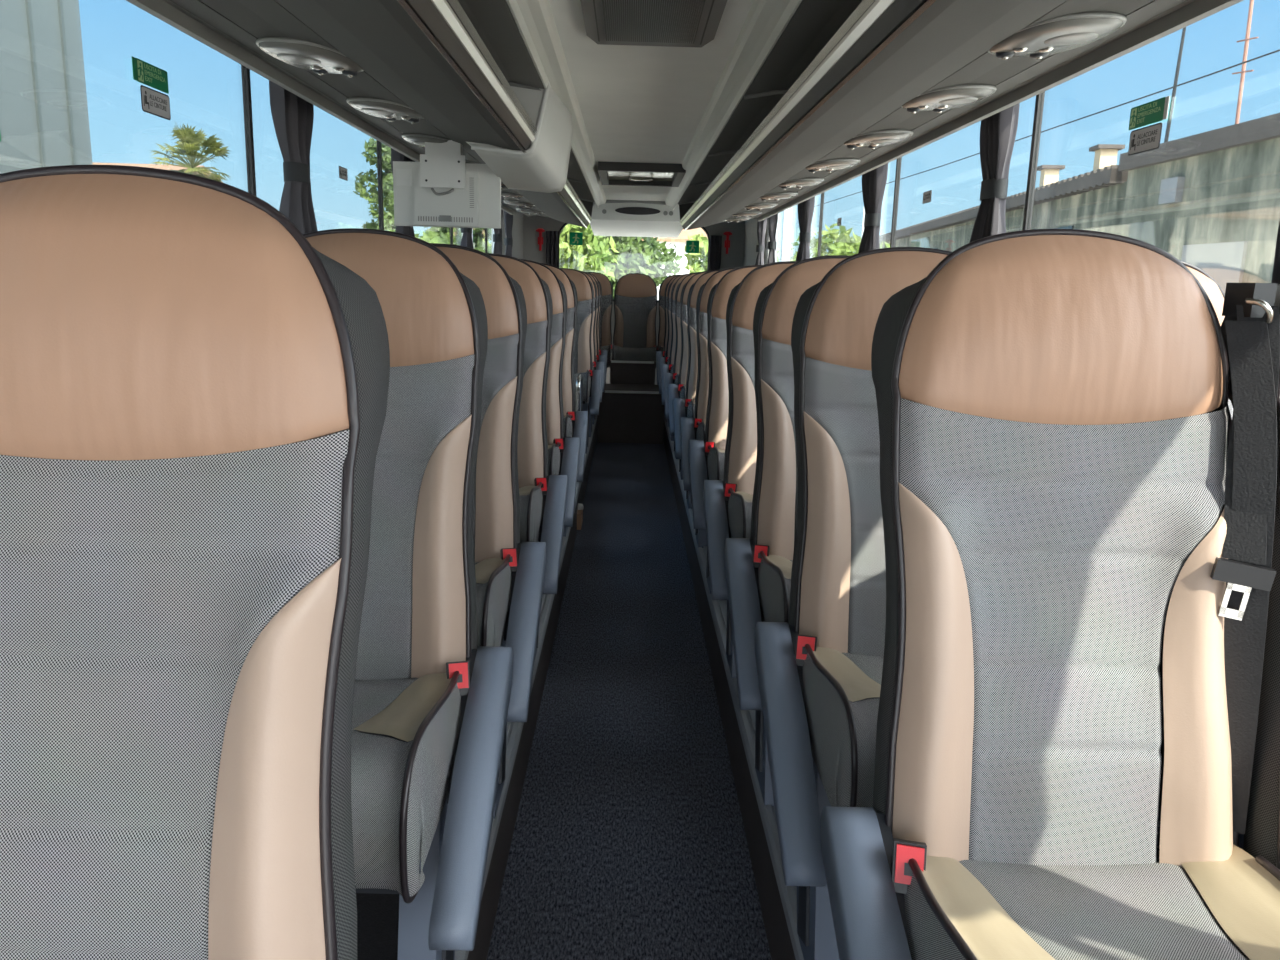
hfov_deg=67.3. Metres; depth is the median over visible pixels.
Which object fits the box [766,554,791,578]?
cushion
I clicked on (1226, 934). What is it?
cushion
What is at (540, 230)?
hammer
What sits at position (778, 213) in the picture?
sheer curtain
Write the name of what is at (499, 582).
cushion
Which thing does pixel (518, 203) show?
panel
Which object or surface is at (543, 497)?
seat
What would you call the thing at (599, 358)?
seat
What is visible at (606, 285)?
seat
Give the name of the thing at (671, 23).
roof hatch
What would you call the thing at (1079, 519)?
seat
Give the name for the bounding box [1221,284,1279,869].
seat
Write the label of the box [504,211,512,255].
curtain
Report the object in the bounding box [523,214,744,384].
wall
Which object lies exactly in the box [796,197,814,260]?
curtain
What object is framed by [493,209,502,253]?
curtain
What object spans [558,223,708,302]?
trim
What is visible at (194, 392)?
seat
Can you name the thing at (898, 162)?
trim
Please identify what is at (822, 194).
trim
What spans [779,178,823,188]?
panel
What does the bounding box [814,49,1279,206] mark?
overhead cable
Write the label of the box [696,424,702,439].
cushion
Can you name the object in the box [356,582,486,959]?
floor
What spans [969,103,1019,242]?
curtain
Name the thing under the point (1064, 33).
panel
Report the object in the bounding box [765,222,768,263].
trim
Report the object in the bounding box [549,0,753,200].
ceiling
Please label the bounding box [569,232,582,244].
sticker
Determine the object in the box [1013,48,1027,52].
reading lamp
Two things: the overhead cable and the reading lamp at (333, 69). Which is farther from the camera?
the overhead cable
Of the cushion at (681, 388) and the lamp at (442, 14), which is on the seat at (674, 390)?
the cushion at (681, 388)
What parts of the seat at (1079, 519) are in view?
armrest, panel, tongue plate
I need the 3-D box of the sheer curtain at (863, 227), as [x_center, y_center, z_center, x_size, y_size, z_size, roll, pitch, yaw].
[1.238,-1.196,5.198,0.036,0.980,0.300,1,12,-1]
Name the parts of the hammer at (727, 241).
handle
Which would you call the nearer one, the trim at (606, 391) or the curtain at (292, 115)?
the curtain at (292, 115)
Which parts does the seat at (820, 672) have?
armrest, panel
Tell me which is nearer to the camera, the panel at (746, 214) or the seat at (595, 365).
the panel at (746, 214)
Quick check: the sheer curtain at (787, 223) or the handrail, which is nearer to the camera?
the handrail
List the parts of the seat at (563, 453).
panel, armrest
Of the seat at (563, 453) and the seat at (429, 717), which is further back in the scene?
the seat at (563, 453)
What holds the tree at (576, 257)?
on the ground
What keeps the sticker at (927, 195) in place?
attached to the window
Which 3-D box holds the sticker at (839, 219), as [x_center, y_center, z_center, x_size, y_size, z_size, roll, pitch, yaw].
[1.241,-1.608,5.985,0.002,0.046,0.114,1,12,-1]
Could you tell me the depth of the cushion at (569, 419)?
4.62 m
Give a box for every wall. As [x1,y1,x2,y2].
[502,211,522,258]
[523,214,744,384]
[743,218,768,265]
[879,165,1127,251]
[1118,113,1279,293]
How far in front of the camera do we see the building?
4.81 m
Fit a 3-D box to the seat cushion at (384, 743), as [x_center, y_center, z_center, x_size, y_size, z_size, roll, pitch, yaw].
[-0.533,0.431,1.532,0.432,0.225,0.537,1,12,-1]
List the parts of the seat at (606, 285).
panel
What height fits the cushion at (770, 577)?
0.225 m
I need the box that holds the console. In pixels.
[590,203,682,237]
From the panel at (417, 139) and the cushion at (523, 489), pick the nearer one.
the cushion at (523, 489)
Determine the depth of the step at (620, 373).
9.60 m
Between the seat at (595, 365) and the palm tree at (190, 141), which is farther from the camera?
the palm tree at (190, 141)
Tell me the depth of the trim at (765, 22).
3.02 m
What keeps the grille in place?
attached to the console
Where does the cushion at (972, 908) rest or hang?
on the seat at (1079, 519)
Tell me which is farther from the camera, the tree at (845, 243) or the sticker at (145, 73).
the tree at (845, 243)
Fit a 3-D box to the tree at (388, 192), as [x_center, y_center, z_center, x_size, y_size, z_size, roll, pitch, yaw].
[-7.103,-6.251,27.212,1.919,6.481,1.905,1,12,-1]
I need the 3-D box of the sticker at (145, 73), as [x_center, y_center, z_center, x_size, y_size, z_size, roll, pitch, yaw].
[-1.238,-1.024,2.434,0.002,0.055,0.182,1,12,-1]
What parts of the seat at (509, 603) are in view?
panel, armrest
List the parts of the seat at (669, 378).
armrest, panel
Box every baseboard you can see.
[467,421,596,959]
[663,422,795,959]
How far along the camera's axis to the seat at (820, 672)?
1.89 m
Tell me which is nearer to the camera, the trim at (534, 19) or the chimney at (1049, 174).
the trim at (534, 19)
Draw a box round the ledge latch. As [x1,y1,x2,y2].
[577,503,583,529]
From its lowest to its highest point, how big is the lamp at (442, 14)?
0.044 m
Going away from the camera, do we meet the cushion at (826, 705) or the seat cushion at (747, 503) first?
the cushion at (826, 705)
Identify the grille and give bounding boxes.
[615,207,660,214]
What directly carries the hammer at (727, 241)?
attached to the wall at (734, 258)
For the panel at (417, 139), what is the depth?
3.49 m
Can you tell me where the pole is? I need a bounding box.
[1164,27,1185,142]
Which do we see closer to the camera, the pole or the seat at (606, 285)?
the seat at (606, 285)
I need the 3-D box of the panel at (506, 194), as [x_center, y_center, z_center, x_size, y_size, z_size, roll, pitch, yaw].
[-0.798,-1.702,5.726,0.204,0.042,0.309,3,12,7]
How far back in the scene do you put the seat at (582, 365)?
7.20 m
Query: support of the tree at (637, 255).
on the ground
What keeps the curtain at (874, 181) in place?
hanging from the luggage rack at (839, 71)
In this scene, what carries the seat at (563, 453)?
on the floor at (377, 914)
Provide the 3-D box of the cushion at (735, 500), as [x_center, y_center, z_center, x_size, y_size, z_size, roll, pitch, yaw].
[0.299,0.132,3.086,0.018,0.225,0.542,1,12,-1]
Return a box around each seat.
[0,165,389,959]
[302,228,512,959]
[430,243,545,817]
[486,253,567,661]
[520,259,579,526]
[541,263,587,536]
[560,268,600,453]
[578,270,603,436]
[583,271,605,424]
[587,272,607,383]
[589,272,612,367]
[612,273,657,368]
[656,274,681,415]
[657,274,680,350]
[658,273,688,426]
[661,273,691,440]
[664,272,699,457]
[668,271,708,479]
[673,269,722,508]
[680,267,738,547]
[689,265,761,593]
[703,261,798,677]
[724,255,849,805]
[755,247,951,959]
[820,229,1279,959]
[1158,260,1243,904]
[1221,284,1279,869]
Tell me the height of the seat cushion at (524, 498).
0.225 m
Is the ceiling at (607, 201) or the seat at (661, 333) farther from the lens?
the seat at (661, 333)
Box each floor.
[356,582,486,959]
[487,439,771,959]
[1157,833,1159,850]
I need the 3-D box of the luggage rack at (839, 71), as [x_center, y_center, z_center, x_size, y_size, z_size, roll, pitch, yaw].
[0.816,-1.128,2.568,0.920,0.390,10.670,1,12,-1]
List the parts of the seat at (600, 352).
armrest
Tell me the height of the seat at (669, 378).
1.332 m
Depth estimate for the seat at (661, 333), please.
10.09 m
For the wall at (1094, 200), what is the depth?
21.44 m
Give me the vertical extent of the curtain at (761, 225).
0.950 m
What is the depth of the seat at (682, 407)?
5.57 m
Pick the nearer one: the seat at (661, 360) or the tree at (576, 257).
the seat at (661, 360)
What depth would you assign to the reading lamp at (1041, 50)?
1.93 m
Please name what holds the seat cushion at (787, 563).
on the seat at (758, 569)
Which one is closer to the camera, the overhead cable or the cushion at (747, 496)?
the cushion at (747, 496)
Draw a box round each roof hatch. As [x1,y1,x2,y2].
[580,0,726,46]
[598,161,685,186]
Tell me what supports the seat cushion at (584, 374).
on the seat at (582, 365)
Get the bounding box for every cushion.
[351,678,417,895]
[354,673,451,741]
[407,681,460,895]
[475,557,504,583]
[475,562,487,648]
[487,561,511,646]
[519,485,536,494]
[519,494,528,542]
[530,488,542,541]
[548,448,550,475]
[552,446,559,474]
[567,417,571,436]
[574,372,586,401]
[588,374,590,401]
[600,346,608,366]
[614,345,655,364]
[680,387,683,397]
[687,403,691,416]
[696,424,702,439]
[708,449,716,479]
[719,452,724,480]
[728,493,742,537]
[735,491,752,501]
[744,500,751,539]
[758,558,783,621]
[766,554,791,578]
[784,560,792,609]
[802,653,850,806]
[812,647,880,701]
[836,697,879,806]
[842,653,883,806]
[904,874,964,959]
[921,856,1054,959]
[959,850,1246,959]
[1157,844,1279,959]
[1206,904,1249,959]
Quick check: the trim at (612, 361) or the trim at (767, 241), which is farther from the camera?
the trim at (612, 361)
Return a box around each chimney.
[1037,165,1064,186]
[1089,144,1124,169]
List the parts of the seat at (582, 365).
panel, armrest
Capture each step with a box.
[597,383,663,443]
[610,358,654,384]
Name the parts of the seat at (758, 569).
armrest, panel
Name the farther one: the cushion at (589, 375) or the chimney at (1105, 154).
the chimney at (1105, 154)
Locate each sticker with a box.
[131,56,168,93]
[140,85,170,119]
[339,166,347,180]
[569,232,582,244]
[686,240,698,252]
[837,218,841,225]
[923,190,931,203]
[1128,122,1161,155]
[1129,96,1169,129]
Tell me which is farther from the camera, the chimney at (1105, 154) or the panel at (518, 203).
the chimney at (1105, 154)
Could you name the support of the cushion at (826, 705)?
on the seat at (820, 672)
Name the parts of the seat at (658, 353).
armrest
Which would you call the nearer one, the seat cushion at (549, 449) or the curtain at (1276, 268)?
the curtain at (1276, 268)
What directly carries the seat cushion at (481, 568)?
on the seat at (509, 603)
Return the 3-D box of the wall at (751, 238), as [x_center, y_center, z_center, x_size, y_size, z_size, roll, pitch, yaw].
[1.208,-2.298,10.104,0.034,1.230,1.905,1,12,-1]
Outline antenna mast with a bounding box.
[1232,0,1257,123]
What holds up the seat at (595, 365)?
on the floor at (377, 914)
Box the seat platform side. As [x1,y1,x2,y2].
[664,416,803,959]
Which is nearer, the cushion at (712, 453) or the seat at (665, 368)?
the cushion at (712, 453)
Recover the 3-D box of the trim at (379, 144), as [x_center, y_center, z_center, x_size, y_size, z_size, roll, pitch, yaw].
[-1.275,-1.179,4.747,0.018,1.080,0.024,1,12,-1]
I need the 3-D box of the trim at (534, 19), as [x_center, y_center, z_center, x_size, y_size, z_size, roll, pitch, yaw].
[-0.274,-1.269,2.865,0.078,0.074,11.330,1,12,-1]
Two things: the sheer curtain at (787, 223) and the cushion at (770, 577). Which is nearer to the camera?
the cushion at (770, 577)
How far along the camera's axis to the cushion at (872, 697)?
1.96 m
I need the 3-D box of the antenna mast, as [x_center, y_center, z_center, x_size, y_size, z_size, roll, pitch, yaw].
[9.963,-7.184,15.748,0.064,3.202,0.553,1,12,-1]
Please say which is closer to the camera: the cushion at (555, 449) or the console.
the cushion at (555, 449)
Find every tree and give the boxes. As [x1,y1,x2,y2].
[151,123,229,182]
[353,137,418,236]
[415,227,491,252]
[483,224,620,279]
[587,236,682,298]
[684,233,779,272]
[780,223,889,260]
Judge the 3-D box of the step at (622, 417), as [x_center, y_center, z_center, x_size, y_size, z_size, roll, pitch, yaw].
[-0.092,-0.654,9.346,0.625,0.489,0.670,1,12,-1]
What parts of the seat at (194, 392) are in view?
panel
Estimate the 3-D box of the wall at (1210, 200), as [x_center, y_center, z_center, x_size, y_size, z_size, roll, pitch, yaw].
[11.873,-2.233,13.040,6.240,5.300,10.400,1,12,-1]
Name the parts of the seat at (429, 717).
panel, armrest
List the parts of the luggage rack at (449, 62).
underside panel, edge trim, joint rod, joint rod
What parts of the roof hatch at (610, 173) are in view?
handle, lid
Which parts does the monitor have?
mount plate, connector door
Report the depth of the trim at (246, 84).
3.07 m
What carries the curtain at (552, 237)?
hanging from the wall at (734, 258)
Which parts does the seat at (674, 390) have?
armrest, panel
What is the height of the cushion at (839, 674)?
0.092 m
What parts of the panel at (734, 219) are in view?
panel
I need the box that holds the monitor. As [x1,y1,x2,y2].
[393,140,500,228]
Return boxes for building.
[0,0,92,173]
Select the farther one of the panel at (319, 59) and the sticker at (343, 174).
the sticker at (343, 174)
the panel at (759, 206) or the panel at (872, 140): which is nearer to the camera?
the panel at (872, 140)
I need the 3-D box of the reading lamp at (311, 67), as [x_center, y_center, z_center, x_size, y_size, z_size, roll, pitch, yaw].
[-0.768,-0.983,2.281,0.028,0.016,0.028,6,12,5]
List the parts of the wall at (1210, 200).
garage door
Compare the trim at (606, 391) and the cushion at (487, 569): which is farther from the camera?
the trim at (606, 391)
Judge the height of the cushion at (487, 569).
0.092 m
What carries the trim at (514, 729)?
attached to the floor at (377, 914)
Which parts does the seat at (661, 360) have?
armrest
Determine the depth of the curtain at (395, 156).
4.79 m
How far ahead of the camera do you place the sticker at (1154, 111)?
2.41 m
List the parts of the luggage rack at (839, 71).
joint rod, joint rod, joint rod, joint rod, edge trim, underside panel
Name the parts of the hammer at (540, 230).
handle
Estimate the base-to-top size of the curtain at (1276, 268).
0.950 m
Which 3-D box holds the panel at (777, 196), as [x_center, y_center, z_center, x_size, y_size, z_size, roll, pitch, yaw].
[0.775,-1.597,5.417,0.204,0.042,0.309,0,12,-9]
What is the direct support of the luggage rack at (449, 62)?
attached to the shell
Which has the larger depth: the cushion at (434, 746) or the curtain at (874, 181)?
the curtain at (874, 181)
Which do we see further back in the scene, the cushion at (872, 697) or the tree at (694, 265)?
the tree at (694, 265)
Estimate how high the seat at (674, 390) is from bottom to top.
1.332 m
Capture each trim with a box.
[241,65,256,196]
[376,140,383,229]
[450,227,452,244]
[454,415,596,959]
[485,228,486,252]
[506,0,605,207]
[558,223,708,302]
[605,390,658,393]
[611,360,653,363]
[665,0,801,209]
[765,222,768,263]
[817,193,823,256]
[890,157,901,247]
[1022,91,1044,229]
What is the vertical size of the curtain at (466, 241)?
0.950 m
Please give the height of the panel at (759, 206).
0.042 m
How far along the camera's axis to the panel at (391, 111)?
2.85 m
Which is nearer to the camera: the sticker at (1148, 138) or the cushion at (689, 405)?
the sticker at (1148, 138)
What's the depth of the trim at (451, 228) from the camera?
6.57 m
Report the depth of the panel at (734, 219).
7.35 m
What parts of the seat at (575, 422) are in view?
panel, armrest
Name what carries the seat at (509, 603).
on the floor at (377, 914)
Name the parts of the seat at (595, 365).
armrest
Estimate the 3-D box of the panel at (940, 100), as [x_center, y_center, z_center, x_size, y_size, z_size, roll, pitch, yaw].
[0.805,-0.999,2.528,0.204,0.042,0.309,0,12,-9]
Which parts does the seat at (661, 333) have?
panel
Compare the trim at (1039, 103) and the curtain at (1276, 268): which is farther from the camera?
the trim at (1039, 103)
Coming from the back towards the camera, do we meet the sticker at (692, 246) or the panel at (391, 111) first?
the sticker at (692, 246)
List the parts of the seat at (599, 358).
armrest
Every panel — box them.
[256,37,363,76]
[346,97,423,123]
[402,133,448,146]
[465,83,572,192]
[501,190,522,198]
[503,199,534,207]
[516,208,543,214]
[724,217,751,222]
[732,211,761,217]
[744,203,777,210]
[759,192,797,200]
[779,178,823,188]
[805,158,859,172]
[844,129,912,148]
[902,84,996,113]
[988,11,1126,59]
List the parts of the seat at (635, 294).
panel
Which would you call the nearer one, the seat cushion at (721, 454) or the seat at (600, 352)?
the seat cushion at (721, 454)
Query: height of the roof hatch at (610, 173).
0.056 m
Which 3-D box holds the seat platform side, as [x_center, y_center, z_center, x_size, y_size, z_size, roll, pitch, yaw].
[0.340,0.572,3.492,0.106,0.053,11.800,1,12,-1]
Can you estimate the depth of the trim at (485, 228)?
8.16 m
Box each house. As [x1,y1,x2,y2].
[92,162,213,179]
[591,228,707,299]
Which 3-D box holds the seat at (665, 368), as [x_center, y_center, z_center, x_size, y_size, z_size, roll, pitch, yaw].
[0.442,-1.006,7.805,0.531,1.332,0.866,1,12,-1]
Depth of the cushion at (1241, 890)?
1.14 m
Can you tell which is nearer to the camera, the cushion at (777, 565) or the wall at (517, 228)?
the cushion at (777, 565)
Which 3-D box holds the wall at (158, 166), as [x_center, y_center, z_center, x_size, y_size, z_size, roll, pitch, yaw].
[-21.821,-9.845,41.138,6.700,7.100,9.200,1,12,-1]
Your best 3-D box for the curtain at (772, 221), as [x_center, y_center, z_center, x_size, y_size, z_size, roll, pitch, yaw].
[1.137,-1.836,8.354,0.088,0.950,0.238,1,12,-1]
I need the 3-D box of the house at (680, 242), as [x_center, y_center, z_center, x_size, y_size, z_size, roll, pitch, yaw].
[0.668,-6.979,34.817,5.800,5.200,5.800,1,12,-1]
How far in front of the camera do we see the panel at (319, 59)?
2.17 m
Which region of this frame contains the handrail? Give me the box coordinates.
[575,374,582,410]
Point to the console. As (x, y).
(610, 219)
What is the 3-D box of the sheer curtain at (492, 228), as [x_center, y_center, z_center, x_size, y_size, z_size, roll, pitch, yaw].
[-1.292,-1.979,8.666,0.035,0.980,0.440,1,12,-1]
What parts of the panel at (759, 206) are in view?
panel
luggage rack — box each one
[126,0,594,227]
[678,0,1242,230]
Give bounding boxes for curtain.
[269,81,317,233]
[391,148,414,236]
[460,228,473,248]
[492,228,494,252]
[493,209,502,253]
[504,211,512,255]
[546,231,558,266]
[708,235,721,270]
[755,219,766,264]
[767,214,777,263]
[775,213,778,261]
[781,207,791,260]
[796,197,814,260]
[858,163,887,252]
[862,210,864,234]
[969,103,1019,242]
[1271,221,1279,284]
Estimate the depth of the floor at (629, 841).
2.97 m
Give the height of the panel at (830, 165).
0.042 m
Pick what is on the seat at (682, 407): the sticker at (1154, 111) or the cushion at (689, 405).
the cushion at (689, 405)
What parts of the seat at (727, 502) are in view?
armrest, panel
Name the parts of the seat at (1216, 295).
panel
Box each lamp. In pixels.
[310,66,321,69]
[332,68,344,71]
[431,0,591,223]
[680,0,894,225]
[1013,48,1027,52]
[1039,48,1053,52]
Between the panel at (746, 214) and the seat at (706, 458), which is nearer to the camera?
the seat at (706, 458)
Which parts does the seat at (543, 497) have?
panel, armrest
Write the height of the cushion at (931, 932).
0.225 m
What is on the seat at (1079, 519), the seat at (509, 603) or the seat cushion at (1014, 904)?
the seat cushion at (1014, 904)
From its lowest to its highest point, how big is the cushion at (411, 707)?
0.092 m
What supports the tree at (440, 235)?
on the ground
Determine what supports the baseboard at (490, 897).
attached to the floor at (377, 914)
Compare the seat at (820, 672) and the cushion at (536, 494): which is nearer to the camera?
the seat at (820, 672)
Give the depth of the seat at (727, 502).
3.26 m
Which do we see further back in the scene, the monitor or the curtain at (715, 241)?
the curtain at (715, 241)
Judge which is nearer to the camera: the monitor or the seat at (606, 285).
the monitor
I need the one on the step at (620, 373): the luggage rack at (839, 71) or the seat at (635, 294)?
the seat at (635, 294)
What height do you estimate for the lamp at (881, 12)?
0.044 m
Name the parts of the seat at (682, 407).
armrest, panel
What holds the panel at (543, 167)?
attached to the luggage rack at (449, 62)
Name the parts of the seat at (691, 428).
armrest, panel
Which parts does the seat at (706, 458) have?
armrest, panel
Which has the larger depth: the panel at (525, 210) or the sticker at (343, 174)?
the panel at (525, 210)
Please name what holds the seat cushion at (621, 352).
on the seat at (635, 294)
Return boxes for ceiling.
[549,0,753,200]
[606,200,665,204]
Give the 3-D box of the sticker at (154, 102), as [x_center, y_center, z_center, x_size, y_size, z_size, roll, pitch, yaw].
[-1.240,-0.966,2.463,0.002,0.062,0.152,1,12,-1]
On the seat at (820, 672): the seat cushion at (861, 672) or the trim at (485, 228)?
the seat cushion at (861, 672)
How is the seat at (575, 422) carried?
on the floor at (377, 914)
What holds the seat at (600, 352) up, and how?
on the floor at (377, 914)
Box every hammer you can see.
[536,228,544,250]
[723,232,731,253]
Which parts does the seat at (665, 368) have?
armrest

